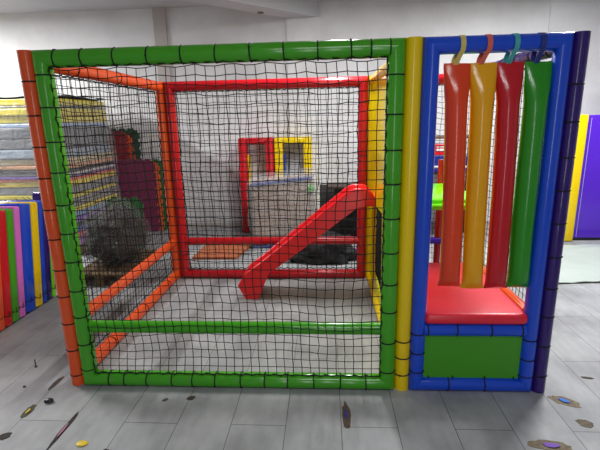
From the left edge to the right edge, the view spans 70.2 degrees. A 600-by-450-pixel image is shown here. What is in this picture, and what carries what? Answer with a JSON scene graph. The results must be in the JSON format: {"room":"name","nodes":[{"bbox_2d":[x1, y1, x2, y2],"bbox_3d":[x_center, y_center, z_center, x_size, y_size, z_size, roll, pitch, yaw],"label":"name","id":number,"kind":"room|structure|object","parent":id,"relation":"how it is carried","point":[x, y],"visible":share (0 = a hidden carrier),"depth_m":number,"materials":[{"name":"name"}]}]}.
{"room":"indoor play area","nodes":[
{"label":"indoor play area","id":0,"kind":"room"},
{"bbox_2d":[0,0,350,13],"bbox_3d":[-0.433,-1.749,0.919,12.000,0.120,9.450,0,14,3],"label":"ceiling","id":1,"kind":"structure","parent":0,"point":[6,6],"depth_m":5.24,"materials":[{"name":"paint"}]},
{"bbox_2d":[0,226,599,449],"bbox_3d":[-0.369,1.151,1.625,12.000,0.100,9.450,0,14,3],"label":"floor","id":2,"kind":"structure","parent":0,"point":[113,417],"depth_m":2.33,"materials":[{"name":"grey tile"}]},
{"bbox_2d":[0,259,4,330],"bbox_3d":[-2.422,0.319,3.027,0.532,0.929,0.318,0,14,3],"label":"bolster","id":3,"kind":"object","parent":2,"relation":"on","point":[2,322],"visible":1,"depth_m":3.09,"materials":[{"name":"orange plastic"}]},
{"bbox_2d":[0,432,11,439],"bbox_3d":[-1.424,1.016,2.056,0.062,0.002,0.055,0,14,3],"label":"chip","id":4,"kind":"object","parent":2,"relation":"on","point":[5,435],"visible":1,"depth_m":2.06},
{"bbox_2d":[0,210,12,326],"bbox_3d":[-2.415,0.310,3.154,0.532,0.886,0.209,0,14,3],"label":"bolster","id":5,"kind":"object","parent":2,"relation":"on","point":[8,312],"visible":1,"depth_m":3.13,"materials":[{"name":"red plastic"}]},
{"bbox_2d":[0,209,19,321],"bbox_3d":[-2.410,0.294,3.228,0.532,0.881,0.206,0,14,3],"label":"mat","id":6,"kind":"object","parent":2,"relation":"on","point":[9,212],"visible":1,"depth_m":3.21,"materials":[{"name":"green plastic"}]},
{"bbox_2d":[0,205,25,317],"bbox_3d":[-2.406,0.274,3.299,0.532,0.886,0.204,0,14,3],"label":"mat","id":7,"kind":"object","parent":2,"relation":"on","point":[16,213],"visible":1,"depth_m":3.28,"materials":[{"name":"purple plastic"}]},
{"bbox_2d":[0,200,35,312],"bbox_3d":[-2.401,0.250,3.391,0.532,0.889,0.249,0,14,3],"label":"mat","id":8,"kind":"object","parent":2,"relation":"on","point":[24,208],"visible":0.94,"depth_m":3.37,"materials":[{"name":"blue plastic"}]},
{"bbox_2d":[0,198,42,306],"bbox_3d":[-2.395,0.229,3.493,0.532,0.882,0.223,0,14,3],"label":"mat","id":9,"kind":"object","parent":2,"relation":"on","point":[33,205],"visible":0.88,"depth_m":3.47,"materials":[{"name":"yellow plastic"}]},
{"bbox_2d":[0,197,47,302],"bbox_3d":[-2.390,0.212,3.566,0.532,0.879,0.189,0,14,3],"label":"mat","id":10,"kind":"object","parent":2,"relation":"on","point":[39,203],"visible":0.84,"depth_m":3.54,"materials":[{"name":"blue plastic"}]},
{"bbox_2d":[20,404,36,417],"bbox_3d":[-1.420,0.970,2.233,0.045,0.007,0.114,0,14,3],"label":"chip","id":11,"kind":"object","parent":2,"relation":"on","point":[30,409],"visible":1,"depth_m":2.23,"materials":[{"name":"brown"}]},
{"bbox_2d":[18,197,52,299],"bbox_3d":[-2.387,0.202,3.626,0.532,0.870,0.196,0,14,3],"label":"mat","id":12,"kind":"object","parent":2,"relation":"on","point":[46,244],"visible":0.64,"depth_m":3.61,"materials":[{"name":"blue leather"}]},
{"bbox_2d":[32,192,40,199],"bbox_3d":[-2.290,0.132,3.932,0.300,0.858,0.182,0,14,3],"label":"bolster","id":13,"kind":"object","parent":2,"relation":"on","point":[35,195],"visible":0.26,"depth_m":3.89,"materials":[{"name":"blue plastic"}]},
{"bbox_2d":[44,398,53,402],"bbox_3d":[-1.354,0.944,2.302,0.054,0.022,0.031,0,14,3],"label":"cap","id":14,"kind":"object","parent":2,"relation":"on","point":[47,400],"visible":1,"depth_m":2.29,"materials":[{"name":"black plastic"}]},
{"bbox_2d":[50,255,55,296],"bbox_3d":[-2.383,0.212,3.689,0.532,0.820,0.181,0,14,3],"label":"bolster","id":15,"kind":"object","parent":2,"relation":"on","point":[52,273],"visible":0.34,"depth_m":3.68,"materials":[{"name":"green plastic"}]},
{"bbox_2d":[48,376,63,389],"bbox_3d":[-1.413,0.914,2.473,0.032,0.002,0.144,0,14,3],"label":"chip","id":16,"kind":"object","parent":2,"relation":"on","point":[57,381],"visible":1,"depth_m":2.47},
{"bbox_2d":[46,412,78,449],"bbox_3d":[-1.158,1.001,2.084,0.024,0.007,0.301,0,14,3],"label":"chip","id":17,"kind":"object","parent":2,"relation":"on","point":[72,419],"visible":1,"depth_m":2.08,"materials":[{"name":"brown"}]},
{"bbox_2d":[76,440,87,446],"bbox_3d":[-1.018,1.019,1.993,0.055,0.007,0.038,0,14,3],"label":"scrap","id":18,"kind":"object","parent":2,"relation":"on","point":[80,443],"visible":1,"depth_m":1.99,"materials":[{"name":"yellow plastic"}]},
{"bbox_2d":[80,242,88,253],"bbox_3d":[-3.199,0.184,5.365,1.420,0.130,1.000,0,14,3],"label":"wooden pallet","id":19,"kind":"object","parent":2,"relation":"on","point":[81,247],"visible":0.02,"depth_m":4.96,"materials":[{"name":"brown wood"}]},
{"bbox_2d":[79,233,87,244],"bbox_3d":[-3.159,0.075,5.358,1.405,0.078,1.055,0,14,3],"label":"board","id":20,"kind":"object","parent":19,"relation":"on","point":[80,237],"visible":0.02,"depth_m":4.90,"materials":[{"name":"purple"}]},
{"bbox_2d":[78,229,87,236],"bbox_3d":[-3.173,0.006,5.327,1.405,0.063,1.054,0,14,3],"label":"board","id":21,"kind":"object","parent":20,"relation":"on","point":[84,231],"visible":0.03,"depth_m":4.93,"materials":[{"name":"red"}]},
{"bbox_2d":[77,223,87,230],"bbox_3d":[-3.167,-0.050,5.303,1.405,0.048,1.053,0,14,3],"label":"board","id":22,"kind":"object","parent":21,"relation":"on","point":[86,224],"visible":0.02,"depth_m":4.93,"materials":[{"name":"blue"}]},
{"bbox_2d":[77,214,96,226],"bbox_3d":[-3.163,-0.103,5.287,1.405,0.053,1.052,0,14,3],"label":"board","id":23,"kind":"object","parent":22,"relation":"on","point":[91,217],"visible":0.05,"depth_m":4.94,"materials":[{"name":"black"}]},
{"bbox_2d":[76,206,105,221],"bbox_3d":[-3.149,-0.162,5.278,1.405,0.050,1.054,0,14,3],"label":"board","id":24,"kind":"object","parent":23,"relation":"on","point":[104,208],"visible":0.08,"depth_m":5.04,"materials":[{"name":"purple"}]},
{"bbox_2d":[75,201,106,216],"bbox_3d":[-3.188,-0.216,5.256,1.405,0.058,1.054,0,14,3],"label":"board","id":25,"kind":"object","parent":24,"relation":"on","point":[103,202],"visible":0.11,"depth_m":5.13,"materials":[{"name":"blue"}]},
{"bbox_2d":[74,193,116,211],"bbox_3d":[-3.156,-0.273,5.235,1.405,0.047,1.055,0,14,3],"label":"board","id":26,"kind":"object","parent":25,"relation":"on","point":[107,196],"visible":0.18,"depth_m":5.14,"materials":[{"name":"yellow"}]},
{"bbox_2d":[0,186,116,206],"bbox_3d":[-3.175,-0.352,5.255,1.405,0.082,1.055,0,14,3],"label":"board","id":27,"kind":"object","parent":26,"relation":"on","point":[115,188],"visible":0.21,"depth_m":5.12,"materials":[{"name":"grey wood"}]},
{"bbox_2d":[0,183,115,199],"bbox_3d":[-3.179,-0.422,5.232,1.405,0.048,1.056,0,14,3],"label":"board","id":28,"kind":"object","parent":27,"relation":"on","point":[2,197],"visible":0.23,"depth_m":4.74,"materials":[{"name":"yellow"}]},
{"bbox_2d":[0,175,115,194],"bbox_3d":[-3.166,-0.492,5.220,1.405,0.080,1.054,0,14,3],"label":"board","id":29,"kind":"object","parent":28,"relation":"on","point":[15,190],"visible":0.22,"depth_m":4.73,"materials":[{"name":"grey"}]},
{"bbox_2d":[0,171,114,187],"bbox_3d":[-3.168,-0.565,5.200,1.405,0.062,1.056,0,14,3],"label":"board","id":30,"kind":"object","parent":29,"relation":"on","point":[26,183],"visible":0.28,"depth_m":4.70,"materials":[{"name":"yellow"}]},
{"bbox_2d":[0,169,114,181],"bbox_3d":[-3.163,-0.606,5.171,1.405,0.022,1.054,0,14,3],"label":"board","id":31,"kind":"object","parent":30,"relation":"on","point":[20,180],"visible":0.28,"depth_m":4.67,"materials":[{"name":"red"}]},
{"bbox_2d":[0,167,112,179],"bbox_3d":[-3.190,-0.627,5.147,1.406,0.023,1.056,0,14,3],"label":"board","id":32,"kind":"object","parent":31,"relation":"on","point":[33,177],"visible":0.25,"depth_m":4.65,"materials":[{"name":"purple"}]},
{"bbox_2d":[0,164,114,176],"bbox_3d":[-3.169,-0.661,5.164,1.405,0.025,1.055,0,14,3],"label":"board","id":33,"kind":"object","parent":32,"relation":"on","point":[111,165],"visible":0.27,"depth_m":4.67,"materials":[{"name":"grey"}]},
{"bbox_2d":[0,162,112,173],"bbox_3d":[-3.175,-0.688,5.133,1.405,0.032,1.054,0,14,3],"label":"board","id":34,"kind":"object","parent":33,"relation":"on","point":[70,170],"visible":0.25,"depth_m":4.66,"materials":[{"name":"black"}]},
{"bbox_2d":[0,157,111,169],"bbox_3d":[-3.181,-0.740,5.152,1.405,0.045,1.055,0,14,3],"label":"board","id":35,"kind":"object","parent":34,"relation":"on","point":[15,167],"visible":0.27,"depth_m":4.66,"materials":[{"name":"brown"}]},
{"bbox_2d":[0,152,112,165],"bbox_3d":[-3.177,-0.800,5.143,1.405,0.065,1.056,0,14,3],"label":"board","id":36,"kind":"object","parent":35,"relation":"on","point":[3,162],"visible":0.32,"depth_m":4.64,"materials":[{"name":"beige"}]},
{"bbox_2d":[0,144,111,158],"bbox_3d":[-3.180,-0.875,5.092,1.406,0.095,1.055,0,14,3],"label":"board","id":37,"kind":"object","parent":36,"relation":"on","point":[4,153],"visible":0.37,"depth_m":4.60,"materials":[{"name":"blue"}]},
{"bbox_2d":[0,136,109,149],"bbox_3d":[-3.172,-0.985,5.079,1.405,0.105,1.053,0,14,3],"label":"board","id":38,"kind":"object","parent":37,"relation":"on","point":[4,143],"visible":0.34,"depth_m":4.58,"materials":[{"name":"grey"}]},
{"bbox_2d":[0,127,110,138],"bbox_3d":[-3.167,-1.091,5.053,1.405,0.103,1.056,0,14,3],"label":"board","id":39,"kind":"object","parent":38,"relation":"on","point":[20,133],"visible":0.49,"depth_m":4.55,"materials":[{"name":"grey"}]},
{"bbox_2d":[0,122,106,127],"bbox_3d":[-3.203,-1.167,5.025,1.405,0.045,1.056,0,14,3],"label":"board","id":40,"kind":"object","parent":39,"relation":"on","point":[95,123],"visible":0.48,"depth_m":4.52,"materials":[{"name":"blue"}]},
{"bbox_2d":[0,115,105,123],"bbox_3d":[-3.215,-1.235,5.037,1.405,0.073,1.056,0,14,3],"label":"board","id":41,"kind":"object","parent":40,"relation":"on","point":[5,119],"visible":0.45,"depth_m":4.54,"materials":[{"name":"yellow"}]},
{"bbox_2d":[0,108,104,116],"bbox_3d":[-3.191,-1.302,4.983,1.405,0.073,1.053,0,14,3],"label":"board","id":42,"kind":"object","parent":41,"relation":"on","point":[17,111],"visible":0.44,"depth_m":4.49,"materials":[{"name":"yellow"}]},
{"bbox_2d":[0,105,105,109],"bbox_3d":[-3.201,-1.358,4.995,1.406,0.024,1.055,0,14,3],"label":"board","id":43,"kind":"object","parent":42,"relation":"on","point":[1,107],"visible":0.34,"depth_m":4.53,"materials":[{"name":"grey"}]},
{"bbox_2d":[0,98,103,106],"bbox_3d":[-3.209,-1.406,4.981,1.406,0.070,1.054,0,14,3],"label":"board","id":44,"kind":"object","parent":43,"relation":"on","point":[3,102],"visible":0.41,"depth_m":4.51,"materials":[{"name":"yellow"}]},
{"bbox_2d":[0,95,104,100],"bbox_3d":[-3.141,-1.458,4.955,1.302,0.028,1.030,0,14,3],"label":"sheet","id":45,"kind":"object","parent":44,"relation":"on","point":[17,97],"visible":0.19,"depth_m":4.63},
{"bbox_2d":[83,249,155,286],"bbox_3d":[-1.825,0.418,4.300,0.510,0.120,0.780,0,14,3],"label":"wooden pallet","id":46,"kind":"object","parent":2,"relation":"on","point":[127,266],"visible":0.29,"depth_m":4.06,"materials":[{"name":"brown wood"}]},
{"bbox_2d":[86,205,146,262],"bbox_3d":[-1.825,0.050,4.258,0.623,0.610,0.761,0,14,3],"label":"wrapped bundle","id":47,"kind":"object","parent":46,"relation":"on","point":[102,232],"visible":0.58,"depth_m":4.07,"materials":[{"name":"plastic"}]},
{"bbox_2d":[109,131,130,160],"bbox_3d":[-2.438,-0.600,5.882,0.404,1.359,0.061,0,14,3],"label":"mat","id":48,"kind":"object","parent":2,"relation":"on","point":[120,138],"visible":0.12,"depth_m":5.77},
{"bbox_2d":[105,197,145,249],"bbox_3d":[-2.037,-0.013,4.988,0.448,0.622,0.095,0,14,3],"label":"mat","id":49,"kind":"object","parent":2,"relation":"on","point":[133,198],"visible":0.25,"depth_m":4.95,"materials":[{"name":"green plastic"}]},
{"bbox_2d":[110,128,141,160],"bbox_3d":[-2.405,-0.630,5.935,0.468,1.384,0.020,0,12,3],"label":"mat","id":50,"kind":"object","parent":2,"relation":"on","point":[129,130],"visible":0.13,"depth_m":5.80,"materials":[{"name":"green plastic"}]},
{"bbox_2d":[124,132,135,159],"bbox_3d":[-2.362,-0.596,5.909,0.459,1.341,0.060,0,14,3],"label":"mat","id":51,"kind":"object","parent":2,"relation":"on","point":[130,139],"visible":0.16,"depth_m":5.80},
{"bbox_2d":[108,159,160,230],"bbox_3d":[-2.289,-0.400,5.824,0.708,0.984,0.020,0,12,3],"label":"mat","id":52,"kind":"object","parent":2,"relation":"on","point":[123,171],"visible":0.28,"depth_m":5.78,"materials":[{"name":"plastic"}]},
{"bbox_2d":[120,159,166,229],"bbox_3d":[-2.166,-0.410,5.875,0.668,0.974,0.020,0,12,3],"label":"mat","id":53,"kind":"object","parent":2,"relation":"on","point":[160,172],"visible":0.09,"depth_m":5.84,"materials":[{"name":"plastic"}]},
{"bbox_2d":[153,162,164,229],"bbox_3d":[-2.217,-0.393,5.851,0.668,0.954,0.020,0,12,3],"label":"mat","id":54,"kind":"object","parent":2,"relation":"on","point":[156,164],"visible":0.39,"depth_m":5.82,"materials":[{"name":"plastic"}]},
{"bbox_2d":[186,396,195,399],"bbox_3d":[-0.590,0.935,2.311,0.050,0.002,0.039,0,14,3],"label":"chip","id":55,"kind":"object","parent":2,"relation":"on","point":[189,397],"visible":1,"depth_m":2.31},
{"bbox_2d":[192,245,250,259],"bbox_3d":[-0.867,0.295,4.905,0.580,0.028,0.560,0,14,3],"label":"floor mat","id":56,"kind":"object","parent":2,"relation":"on","point":[236,247],"visible":0.71,"depth_m":4.81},
{"bbox_2d":[248,173,314,247],"bbox_3d":[-0.191,-0.215,5.099,0.832,0.901,0.578,0,14,3],"label":"carton","id":57,"kind":"object","parent":2,"relation":"on","point":[254,195],"visible":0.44,"depth_m":4.89,"materials":[{"name":"beige cardboard"}]},
{"bbox_2d":[16,30,590,393],"bbox_3d":[0.036,-0.173,3.006,2.665,1.809,1.807,0,14,3],"label":"indoor playground structure","id":58,"kind":"object","parent":2,"relation":"on","point":[432,337],"visible":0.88,"depth_m":2.23,"materials":[{"name":"green plastic"}]},
{"bbox_2d":[437,35,470,285],"bbox_3d":[0.742,-0.268,2.059,0.114,1.204,0.107,12,19,43],"label":"bag","id":59,"kind":"object","parent":58,"relation":"hanging from","point":[457,75],"visible":0.96,"depth_m":2.02,"materials":[{"name":"orange plastic"}]},
{"bbox_2d":[460,34,496,288],"bbox_3d":[0.858,-0.264,2.053,0.113,1.214,0.105,12,19,43],"label":"bag","id":60,"kind":"object","parent":58,"relation":"hanging from","point":[483,77],"visible":0.96,"depth_m":2.01,"materials":[{"name":"yellow plastic"}]},
{"bbox_2d":[484,33,524,287],"bbox_3d":[0.975,-0.265,2.046,0.106,1.214,0.114,-14,19,-43],"label":"bag","id":61,"kind":"object","parent":58,"relation":"hanging from","point":[509,81],"visible":0.93,"depth_m":2.01,"materials":[{"name":"red plastic"}]},
{"bbox_2d":[507,32,552,286],"bbox_3d":[1.092,-0.268,2.038,0.102,1.210,0.101,12,19,43],"label":"bag","id":62,"kind":"object","parent":58,"relation":"hanging from","point":[538,74],"visible":0.94,"depth_m":2.00,"materials":[{"name":"green plastic"}]},
{"bbox_2d":[238,184,374,298],"bbox_3d":[0.042,0.136,3.582,1.127,0.922,0.289,0,14,3],"label":"slide","id":63,"kind":"object","parent":2,"relation":"on","point":[351,196],"visible":0.84,"depth_m":3.46,"materials":[{"name":"red plastic"}]},
{"bbox_2d":[289,230,356,264],"bbox_3d":[0.251,0.192,4.566,0.804,0.338,0.505,0,14,3],"label":"tarpaulin","id":64,"kind":"object","parent":2,"relation":"on","point":[311,248],"visible":0.41,"depth_m":4.39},
{"bbox_2d":[320,184,356,235],"bbox_3d":[0.677,-0.186,5.395,0.850,0.663,0.035,0,14,3],"label":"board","id":65,"kind":"object","parent":2,"relation":"on","point":[323,187],"visible":0.24,"depth_m":5.42,"materials":[{"name":"black"}]},
{"bbox_2d":[328,182,356,232],"bbox_3d":[0.684,-0.134,5.090,0.700,0.710,0.340,0,14,3],"label":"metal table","id":66,"kind":"object","parent":2,"relation":"on","point":[341,187],"visible":0.14,"depth_m":5.00,"materials":[{"name":"black metal"}]},
{"bbox_2d":[341,214,356,220],"bbox_3d":[0.705,-0.091,5.099,0.540,0.022,0.300,0,14,3],"label":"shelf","id":67,"kind":"object","parent":66,"relation":"attached to","point":[348,216],"depth_m":5.05,"materials":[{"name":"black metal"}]},
{"bbox_2d":[342,401,350,427],"bbox_3d":[0.234,0.953,2.156,0.047,0.007,0.206,0,14,3],"label":"chip","id":68,"kind":"object","parent":2,"relation":"on","point":[346,414],"visible":1,"depth_m":2.14,"materials":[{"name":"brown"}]},
{"bbox_2d":[434,134,468,232],"bbox_3d":[1.691,-0.459,5.214,0.820,1.240,0.390,0,14,3],"label":"storage rack","id":69,"kind":"object","parent":2,"relation":"on","point":[437,136],"visible":0.04,"depth_m":5.21,"materials":[{"name":"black metal"}]},
{"bbox_2d":[434,155,443,171],"bbox_3d":[1.514,-0.748,5.135,0.360,0.194,0.307,0,14,3],"label":"storage box","id":70,"kind":"object","parent":69,"relation":"on","point":[437,158],"visible":0.1,"depth_m":4.98,"materials":[{"name":"blue plastic"}]},
{"bbox_2d":[435,143,443,154],"bbox_3d":[1.680,-0.908,5.086,0.240,0.128,0.307,0,14,3],"label":"storage box","id":71,"kind":"object","parent":70,"relation":"on","point":[437,149],"visible":0.17,"depth_m":4.95,"materials":[{"name":"red plastic"}]},
{"bbox_2d":[436,135,468,138],"bbox_3d":[1.678,-1.044,5.071,0.820,0.025,0.390,0,14,3],"label":"shelf","id":72,"kind":"object","parent":69,"relation":"attached to","point":[437,137],"depth_m":4.89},
{"bbox_2d":[484,244,599,282],"bbox_3d":[3.141,0.355,4.252,2.600,0.040,1.218,0,14,3],"label":"sheet","id":73,"kind":"object","parent":2,"relation":"on","point":[580,262],"visible":0.35,"depth_m":4.21,"materials":[{"name":"white"}]},
{"bbox_2d":[527,439,572,449],"bbox_3d":[1.122,0.990,1.920,0.195,0.007,0.079,0,14,3],"label":"debris","id":74,"kind":"object","parent":2,"relation":"on","point":[540,444],"visible":1,"depth_m":1.92,"materials":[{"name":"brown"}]},
{"bbox_2d":[547,395,580,407],"bbox_3d":[1.373,0.911,2.221,0.153,0.007,0.078,5,15,26],"label":"debris","id":75,"kind":"object","parent":2,"relation":"on","point":[558,399],"visible":1,"depth_m":2.21,"materials":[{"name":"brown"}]},
{"bbox_2d":[564,115,588,240],"bbox_3d":[3.127,-0.518,4.888,0.117,1.443,0.110,0,14,3],"label":"mat","id":76,"kind":"object","parent":2,"relation":"on","point":[583,124],"visible":0.52,"depth_m":4.83,"materials":[{"name":"yellow plastic"}]},
{"bbox_2d":[575,419,592,427],"bbox_3d":[1.373,0.955,2.054,0.076,0.002,0.063,0,14,3],"label":"chip","id":77,"kind":"object","parent":2,"relation":"on","point":[584,423],"visible":1,"depth_m":2.06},
{"bbox_2d":[573,115,599,239],"bbox_3d":[3.810,-0.532,4.898,1.230,1.440,0.125,0,14,3],"label":"mat","id":78,"kind":"object","parent":2,"relation":"on","point":[587,220],"visible":0.77,"depth_m":4.90,"materials":[{"name":"purple plastic"}]},
{"bbox_2d":[0,0,599,222],"bbox_3d":[-0.137,-1.393,5.758,12.400,2.875,0.200,0,14,3],"label":"wall","id":79,"kind":"structure","parent":0,"point":[353,19],"depth_m":5.52,"materials":[{"name":"white paint"}]},
{"bbox_2d":[152,7,170,81],"bbox_3d":[-1.760,-1.353,5.742,0.160,2.875,0.035,0,14,3],"label":"trim","id":80,"kind":"structure","parent":79,"relation":"attached to","point":[158,13],"depth_m":5.46,"materials":[{"name":"paint"}]},
{"bbox_2d":[182,0,317,17],"bbox_3d":[-1.106,-2.414,4.353,3.260,0.185,0.276,-13,18,-39],"label":"trim","id":81,"kind":"structure","parent":79,"relation":"attached to","point":[278,8],"depth_m":4.92,"materials":[{"name":"paint"}]},
{"bbox_2d":[238,137,274,232],"bbox_3d":[-0.548,-0.529,5.684,0.455,1.250,0.260,0,14,3],"label":"doorway","id":82,"kind":"structure","parent":79,"relation":"in","point":[243,157],"depth_m":5.52,"materials":[{"name":"red plastic"}]},
{"bbox_2d":[274,136,311,176],"bbox_3d":[-0.074,-0.533,5.655,0.475,1.250,0.260,0,14,3],"label":"doorway","id":83,"kind":"structure","parent":79,"relation":"in","point":[282,139],"depth_m":5.44,"materials":[{"name":"yellow plastic"}]},
{"bbox_2d":[286,17,319,212],"bbox_3d":[0.058,-1.275,5.646,0.400,2.690,0.050,0,14,3],"label":"trim","id":84,"kind":"structure","parent":79,"relation":"attached to","point":[298,29],"depth_m":5.54,"materials":[{"name":"white paint"}]},
{"bbox_2d":[186,221,488,227],"bbox_3d":[-0.112,-0.005,5.987,12.000,0.070,0.012,0,14,3],"label":"baseboard","id":85,"kind":"structure","parent":79,"relation":"attached to","point":[239,223],"depth_m":6.04,"materials":[{"name":"paint"}]},
{"bbox_2d":[544,0,561,60],"bbox_3d":[3.111,-1.390,5.449,0.120,2.875,0.030,0,14,3],"label":"trim","id":86,"kind":"structure","parent":79,"relation":"attached to","point":[555,5],"depth_m":5.16,"materials":[{"name":"white paint"}]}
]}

